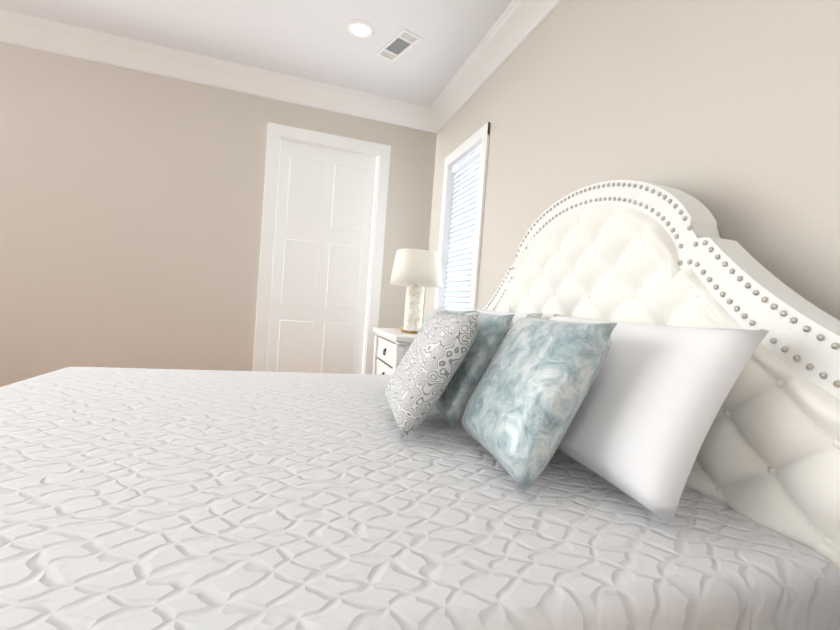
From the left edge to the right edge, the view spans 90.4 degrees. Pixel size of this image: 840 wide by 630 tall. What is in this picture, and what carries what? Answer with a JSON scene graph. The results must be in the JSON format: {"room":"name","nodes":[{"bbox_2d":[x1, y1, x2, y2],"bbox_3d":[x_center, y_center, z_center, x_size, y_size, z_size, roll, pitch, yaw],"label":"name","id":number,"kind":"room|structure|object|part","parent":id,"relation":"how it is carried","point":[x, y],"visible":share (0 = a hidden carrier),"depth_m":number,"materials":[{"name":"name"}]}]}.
{"room":"bedroom","nodes":[
{"label":"bedroom","id":0,"kind":"room"},
{"bbox_2d":[0,42,436,386],"bbox_3d":[-2.200,-0.674,3.418,4.800,2.880,0.001,4,2,-18],"label":"wall","id":1,"kind":"structure","parent":0,"point":[131,208],"depth_m":3.39,"materials":[{"name":"beige paint"}]},
{"bbox_2d":[0,9,427,130],"bbox_3d":[-2.080,-2.022,3.314,4.500,0.168,0.140,4,2,-18],"label":"crown molding","id":2,"kind":"structure","parent":1,"relation":"attached to","point":[17,29],"depth_m":3.40,"materials":[{"name":"white wood"}]},
{"bbox_2d":[253,122,390,373],"bbox_3d":[-0.910,-0.402,3.900,1.100,2.500,0.144,4,2,-18],"label":"door","id":3,"kind":"structure","parent":1,"relation":"attached to","point":[324,219],"depth_m":3.89,"materials":[{"name":"white wood"}]},
{"bbox_2d":[0,0,512,106],"bbox_3d":[-1.339,-1.990,1.041,4.800,0.001,4.920,4,2,-18],"label":"ceiling","id":4,"kind":"structure","parent":0,"point":[313,40],"depth_m":2.98,"materials":[{"name":"white paint"}]},
{"bbox_2d":[346,19,373,38],"bbox_3d":[-0.413,-1.967,2.878,0.196,0.010,0.196,4,2,-18],"label":"recessed light","id":5,"kind":"object","parent":4,"relation":"in","point":[360,29],"visible":1,"depth_m":2.87,"materials":[{"name":"white"}]},
{"bbox_2d":[376,29,421,61],"bbox_3d":[-0.159,-1.954,3.034,0.150,0.008,0.380,3,2,-36],"label":"ceiling vent","id":6,"kind":"object","parent":4,"relation":"in","point":[403,41],"visible":1,"depth_m":3.02,"materials":[{"name":"white metal"}]},
{"bbox_2d":[385,37,411,54],"bbox_3d":[-0.159,-1.954,3.034,0.110,0.002,0.180,3,2,-36],"label":"grille","id":7,"kind":"object","parent":6,"relation":"attached to","point":[398,45],"depth_m":3.03,"materials":[{"name":"grey metal"}]},
{"bbox_2d":[423,0,839,322],"bbox_3d":[0.833,-0.408,1.825,0.001,2.880,4.920,4,2,-18],"label":"wall","id":8,"kind":"structure","parent":0,"point":[726,113],"depth_m":1.52,"materials":[{"name":"beige paint"}]},
{"bbox_2d":[434,122,489,308],"bbox_3d":[0.347,-0.481,3.447,0.176,1.855,0.900,4,2,-18],"label":"window","id":9,"kind":"structure","parent":8,"relation":"in","point":[468,195],"depth_m":3.49,"materials":[{"name":"white wood"}]},
{"bbox_2d":[444,145,480,310],"bbox_3d":[0.355,-0.494,3.449,0.060,1.644,0.662,4,2,-18],"label":"window blind","id":10,"kind":"object","parent":9,"relation":"attached to","point":[458,284],"visible":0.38,"depth_m":3.48,"materials":[{"name":"white plastic"}]},
{"bbox_2d":[424,0,562,132],"bbox_3d":[0.866,-1.764,1.766,0.140,0.168,4.920,4,2,-18],"label":"crown molding","id":11,"kind":"structure","parent":8,"relation":"attached to","point":[517,24],"depth_m":2.92,"materials":[{"name":"white wood"}]},
{"label":"floor","id":12,"kind":"structure","parent":0,"visible":0},
{"bbox_2d":[373,327,416,374],"bbox_3d":[-0.089,0.533,3.358,0.485,0.785,0.800,4,2,-18],"label":"nightstand","id":13,"kind":"object","parent":12,"relation":"on","point":[391,346],"visible":0.25,"depth_m":3.19,"materials":[{"name":"white paint"}]},
{"bbox_2d":[390,248,441,333],"bbox_3d":[-0.038,-0.180,3.285,0.390,0.645,0.390,4,2,-18],"label":"lamp","id":14,"kind":"object","parent":13,"relation":"on","point":[416,272],"visible":0.98,"depth_m":3.15,"materials":[{"name":"stone"}]},
{"bbox_3d":[-0.025,-0.363,3.280,0.390,0.268,0.390,4,2,-18],"label":"lamp shade","id":15,"kind":"part","parent":14,"relation":"part of","materials":[{"name":"white fabric"}]},
{"bbox_2d":[0,180,839,629],"bbox_3d":[-0.409,0.181,1.452,2.320,1.545,2.200,4,2,-15],"label":"bed","id":16,"kind":"object","parent":12,"relation":"on","point":[136,498],"visible":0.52,"depth_m":0.90,"materials":[{"name":"white fabric"}]},
{"bbox_2d":[0,366,839,629],"bbox_3d":[-0.481,0.506,1.448,2.196,0.284,1.956,4,2,-15],"label":"quilt","id":17,"kind":"object","parent":16,"relation":"on","point":[131,498],"depth_m":0.81,"materials":[{"name":"white fabric"}]},
{"bbox_2d":[385,307,769,524],"bbox_3d":[0.205,0.179,1.619,0.691,0.411,1.680,4,2,-15],"label":"pillows","id":18,"kind":"object","parent":16,"relation":"on","point":[631,409],"visible":1,"depth_m":1.02,"materials":[{"name":"white fabric"}]},
{"bbox_3d":[0.659,0.251,1.746,0.100,1.545,2.200,4,2,-15],"label":"headboard","id":19,"kind":"part","parent":16,"relation":"part of","materials":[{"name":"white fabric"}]}
]}

